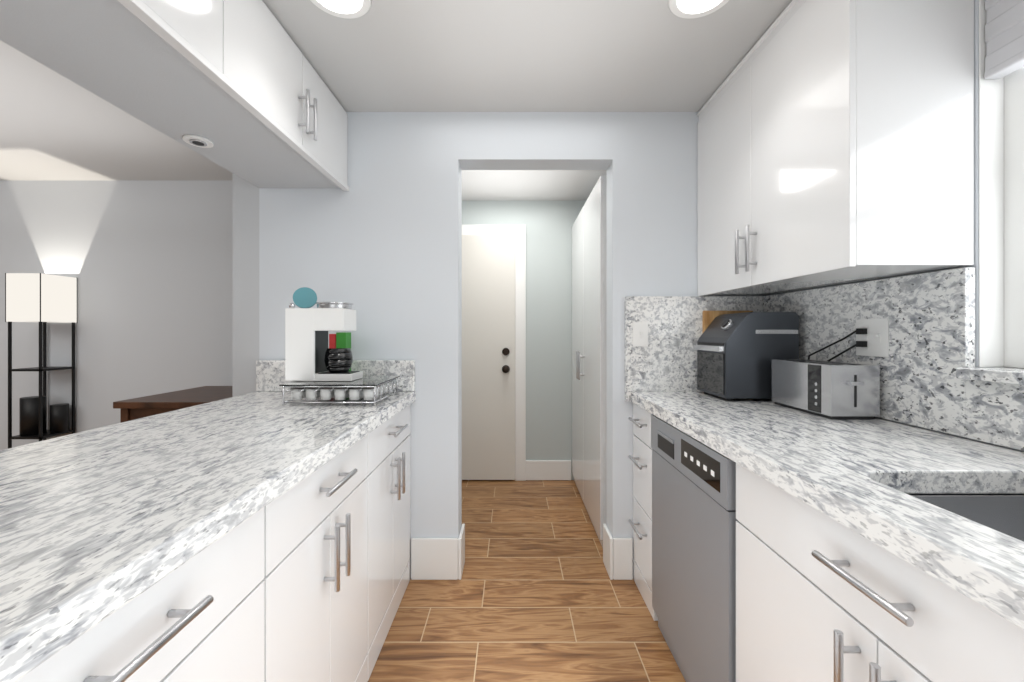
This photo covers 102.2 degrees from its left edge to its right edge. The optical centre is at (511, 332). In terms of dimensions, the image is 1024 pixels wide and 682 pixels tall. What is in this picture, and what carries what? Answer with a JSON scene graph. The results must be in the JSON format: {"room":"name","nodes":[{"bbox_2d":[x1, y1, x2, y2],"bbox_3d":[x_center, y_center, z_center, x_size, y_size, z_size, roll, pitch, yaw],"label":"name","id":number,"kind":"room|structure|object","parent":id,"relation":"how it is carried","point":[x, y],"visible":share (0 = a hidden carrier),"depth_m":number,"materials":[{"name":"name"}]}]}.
{"room":"kitchen","nodes":[
{"label":"kitchen","id":0,"kind":"room"},
{"bbox_2d":[0,180,232,449],"bbox_3d":[-3.667,0.060,2.965,4.626,2.260,0.130,0,0,0],"label":"wall","id":1,"kind":"structure","parent":0,"point":[148,264],"depth_m":2.88,"materials":[{"name":"grey paint"}]},
{"bbox_2d":[233,174,258,396],"bbox_3d":[-1.289,0.060,2.800,0.130,2.260,1.600,0,0,0],"label":"wall","id":2,"kind":"structure","parent":0,"point":[245,275],"depth_m":2.00,"materials":[{"name":"grey paint"}]},
{"bbox_2d":[0,0,791,200],"bbox_3d":[-2.300,-1.130,0.450,7.800,0.120,6.500,0,0,0],"label":"ceiling","id":3,"kind":"structure","parent":0,"point":[519,56],"depth_m":1.71,"materials":[{"name":"grey paint"}]},
{"bbox_2d":[0,0,338,187],"bbox_3d":[-1.021,-0.884,-0.301,0.406,0.368,4.598,0,0,0],"label":"soffit beam","id":4,"kind":"structure","parent":3,"relation":"attached to","point":[116,53],"depth_m":1.15,"materials":[{"name":"grey paint"}]},
{"bbox_2d":[117,0,232,91],"bbox_3d":[-0.805,-0.877,0.706,0.022,0.378,0.860,0,0,0],"label":"upper cabinet","id":5,"kind":"object","parent":4,"relation":"attached to","point":[201,31],"depth_m":1.05,"materials":[{"name":"white wood"}]},
{"bbox_2d":[182,134,213,147],"bbox_3d":[-1.140,-0.694,1.500,0.090,0.012,0.090,0,0,0],"label":"light","id":6,"kind":"object","parent":4,"relation":"attached to","point":[198,141],"visible":0.96,"depth_m":1.49,"materials":[{"name":"white"}]},
{"bbox_2d":[226,0,348,190],"bbox_3d":[-0.805,-0.877,1.566,0.022,0.378,0.860,0,0,0],"label":"upper cabinet","id":7,"kind":"object","parent":4,"relation":"attached to","point":[248,55],"depth_m":1.45,"materials":[{"name":"white wood"}]},
{"bbox_2d":[310,0,371,18],"bbox_3d":[-0.550,-1.066,1.300,0.204,0.007,0.204,0,0,0],"label":"recessed light","id":8,"kind":"object","parent":3,"relation":"in","point":[349,9],"visible":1,"depth_m":1.35,"materials":[{"name":"white"}]},
{"bbox_2d":[668,0,728,18],"bbox_3d":[0.600,-1.066,1.300,0.204,0.007,0.204,0,0,0],"label":"recessed light","id":9,"kind":"object","parent":3,"relation":"in","point":[688,9],"visible":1,"depth_m":1.35,"materials":[{"name":"white plastic"}]},
{"bbox_2d":[259,112,698,558],"bbox_3d":[0.103,0.060,2.065,2.654,2.260,0.130,0,0,0],"label":"wall","id":10,"kind":"structure","parent":0,"point":[378,244],"depth_m":2.00,"materials":[{"name":"white paint"}]},
{"bbox_2d":[411,524,632,579],"bbox_3d":[0.048,1.089,2.065,1.067,0.199,0.162,0,0,0],"label":"baseboard","id":11,"kind":"structure","parent":10,"relation":"attached to","point":[437,558],"depth_m":1.98,"materials":[{"name":"white wood"}]},
{"bbox_2d":[462,201,585,479],"bbox_3d":[0.003,0.060,3.405,2.454,2.260,0.130,0,0,0],"label":"wall","id":12,"kind":"structure","parent":0,"point":[548,224],"depth_m":3.34,"materials":[{"name":"grey paint"}]},
{"bbox_2d":[462,225,525,480],"bbox_3d":[-0.387,0.160,3.283,0.996,2.060,0.111,0,0,0],"label":"hall door","id":13,"kind":"structure","parent":12,"relation":"in","point":[493,352],"depth_m":3.30,"materials":[{"name":"white paint"}]},
{"bbox_2d":[526,460,570,479],"bbox_3d":[-0.363,1.109,3.332,1.682,0.159,0.015,0,0,0],"label":"baseboard","id":14,"kind":"structure","parent":12,"relation":"attached to","point":[548,469],"depth_m":3.32,"materials":[{"name":"white wood"}]},
{"bbox_2d":[368,480,685,681],"bbox_3d":[-2.300,1.250,0.450,7.800,0.120,6.500,0,0,0],"label":"floor","id":15,"kind":"structure","parent":0,"point":[535,593],"depth_m":1.77,"materials":[{"name":"brown wood"}]},
{"bbox_2d":[5,273,77,448],"bbox_3d":[-3.160,0.402,2.780,0.228,1.577,0.228,0,0,0],"label":"floor lamp","id":16,"kind":"object","parent":15,"relation":"on","point":[43,300],"visible":0.83,"depth_m":2.68,"materials":[{"name":"black metal"}]},
{"bbox_2d":[19,396,68,435],"bbox_3d":[-3.152,0.552,2.783,0.215,0.245,0.165,0,0,0],"label":"speaker","id":17,"kind":"object","parent":16,"relation":"on","point":[29,416],"visible":0.94,"depth_m":2.74},
{"bbox_2d":[16,499,275,681],"bbox_3d":[-0.790,0.760,0.533,0.600,0.860,0.576,0,0,0],"label":"base cabinet","id":18,"kind":"object","parent":15,"relation":"on","point":[212,618],"depth_m":0.65,"materials":[{"name":"white wood"}]},
{"bbox_2d":[0,360,415,681],"bbox_3d":[-0.843,0.230,0.199,0.758,0.196,3.598,0,0,0],"label":"countertop","id":19,"kind":"structure","parent":18,"relation":"on","point":[99,525],"depth_m":0.74,"materials":[{"name":"stone"}]},
{"bbox_2d":[279,376,399,405],"bbox_3d":[-0.700,0.238,1.735,0.370,0.082,0.330,0,0,0],"label":"rack","id":20,"kind":"object","parent":19,"relation":"on","point":[370,387],"visible":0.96,"depth_m":1.60,"materials":[{"name":"silver metal"}]},
{"bbox_2d":[285,302,362,380],"bbox_3d":[-0.782,0.035,1.735,0.265,0.321,0.146,0,0,0],"label":"coffee maker","id":21,"kind":"object","parent":20,"relation":"on","point":[307,330],"visible":0.96,"depth_m":1.67,"materials":[{"name":"white plastic"}]},
{"bbox_2d":[293,287,316,307],"bbox_3d":[-0.872,-0.147,1.740,0.090,0.091,0.052,0,0,0],"label":"disc","id":22,"kind":"object","parent":21,"relation":"on","point":[304,297],"visible":0.94,"depth_m":1.73,"materials":[{"name":"teal plastic"}]},
{"bbox_2d":[324,348,352,372],"bbox_3d":[-0.728,0.114,1.735,0.112,0.100,0.112,0,0,0],"label":"mug","id":23,"kind":"object","parent":21,"relation":"on","point":[338,360],"visible":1,"depth_m":1.69,"materials":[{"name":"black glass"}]},
{"bbox_2d":[329,332,350,370],"bbox_3d":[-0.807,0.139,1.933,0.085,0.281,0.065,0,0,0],"label":"boxes","id":24,"kind":"object","parent":21,"relation":"on","point":[340,340],"visible":0.29,"depth_m":1.91,"materials":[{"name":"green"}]},
{"bbox_2d":[113,386,232,422],"bbox_3d":[-1.725,0.775,2.475,0.710,0.830,0.650,0,0,0],"label":"side table","id":25,"kind":"object","parent":15,"relation":"on","point":[139,407],"visible":0.23,"depth_m":2.18,"materials":[{"name":"brown wood"}]},
{"bbox_2d":[276,429,375,681],"bbox_3d":[-0.790,0.760,1.113,0.600,0.860,0.584,0,0,0],"label":"base cabinet","id":26,"kind":"object","parent":15,"relation":"on","point":[307,579],"depth_m":1.10,"materials":[{"name":"white wood"}]},
{"bbox_2d":[376,404,410,660],"bbox_3d":[-0.790,0.760,1.702,0.600,0.860,0.593,0,0,0],"label":"base cabinet","id":27,"kind":"object","parent":15,"relation":"on","point":[393,439],"depth_m":1.68,"materials":[{"name":"white wood"}]},
{"bbox_2d":[572,175,606,547],"bbox_3d":[0.829,0.165,2.793,0.775,2.050,1.086,0,0,0],"label":"pantry","id":28,"kind":"object","parent":15,"relation":"on","point":[589,349],"visible":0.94,"depth_m":2.50,"materials":[{"name":"white wood"}]},
{"bbox_2d":[651,414,737,681],"bbox_3d":[0.872,0.761,1.391,0.616,0.858,0.599,0,0,0],"label":"dishwasher","id":29,"kind":"object","parent":15,"relation":"on","point":[694,519],"visible":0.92,"depth_m":1.30,"materials":[{"name":"grey metal"}]},
{"bbox_2d":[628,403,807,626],"bbox_3d":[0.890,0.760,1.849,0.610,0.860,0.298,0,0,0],"label":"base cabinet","id":30,"kind":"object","parent":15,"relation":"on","point":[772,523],"depth_m":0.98,"materials":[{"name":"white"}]},
{"bbox_2d":[631,392,1023,628],"bbox_3d":[0.881,0.304,0.183,0.634,0.048,3.566,0,0,0],"label":"countertop","id":31,"kind":"structure","parent":30,"relation":"on","point":[864,477],"depth_m":0.84,"materials":[{"name":"stone"}]},
{"bbox_2d":[702,311,752,333],"bbox_3d":[1.022,0.087,1.956,0.235,0.384,0.020,0,0,0],"label":"cutting board","id":32,"kind":"object","parent":31,"relation":"on","point":[708,317],"visible":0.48,"depth_m":1.95,"materials":[{"name":"brown wood"}]},
{"bbox_2d":[694,312,798,400],"bbox_3d":[1.006,0.097,1.804,0.319,0.364,0.262,0,0,0],"label":"air fryer","id":33,"kind":"object","parent":31,"relation":"on","point":[737,353],"visible":0.92,"depth_m":1.68,"materials":[{"name":"grey plastic"}]},
{"bbox_2d":[772,328,879,418],"bbox_3d":[1.106,0.132,1.482,0.174,0.294,0.360,0,0,0],"label":"toaster","id":34,"kind":"object","parent":31,"relation":"on","point":[829,389],"visible":1,"depth_m":1.35,"materials":[{"name":"silver metal"}]},
{"bbox_2d":[766,0,1023,451],"bbox_3d":[1.330,0.060,0.500,0.200,2.260,6.200,0,0,0],"label":"wall","id":35,"kind":"structure","parent":0,"point":[976,134],"depth_m":1.09,"materials":[{"name":"white paint"}]},
{"bbox_2d":[625,267,1023,450],"bbox_3d":[0.886,0.077,0.199,0.683,0.502,3.598,0,0,0],"label":"backsplash","id":36,"kind":"structure","parent":35,"relation":"attached to","point":[930,316],"depth_m":1.29,"materials":[{"name":"stone"}]},
{"bbox_2d":[633,322,647,345],"bbox_3d":[0.611,0.007,1.959,0.072,0.115,0.016,0,0,0],"label":"switch plate","id":37,"kind":"object","parent":36,"relation":"attached to","point":[640,333],"visible":1,"depth_m":1.96,"materials":[{"name":"white plastic"}]},
{"bbox_2d":[856,318,888,356],"bbox_3d":[1.191,0.016,1.374,0.016,0.124,0.122,0,0,0],"label":"electrical outlet plate","id":38,"kind":"object","parent":36,"relation":"attached to","point":[876,337],"visible":1,"depth_m":1.36,"materials":[{"name":"white plastic"}]},
{"bbox_2d":[697,0,973,295],"bbox_3d":[1.042,-0.622,1.547,0.373,0.892,0.902,0,0,0],"label":"upper cabinet","id":39,"kind":"object","parent":35,"relation":"attached to","point":[835,142],"visible":1,"depth_m":1.14,"materials":[{"name":"white wood"}]},
{"bbox_2d":[956,0,1023,384],"bbox_3d":[1.300,-0.415,0.470,0.259,1.070,1.240,0,0,0],"label":"window frame","id":40,"kind":"structure","parent":35,"relation":"in","point":[1009,375],"depth_m":1.09,"materials":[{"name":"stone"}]},
{"bbox_2d":[984,0,1023,78],"bbox_3d":[1.258,-0.799,0.470,0.044,0.272,1.228,0,0,0],"label":"window shade","id":41,"kind":"object","parent":40,"relation":"attached to","point":[1004,34],"visible":1,"depth_m":1.04,"materials":[{"name":"grey fabric"}]}
]}

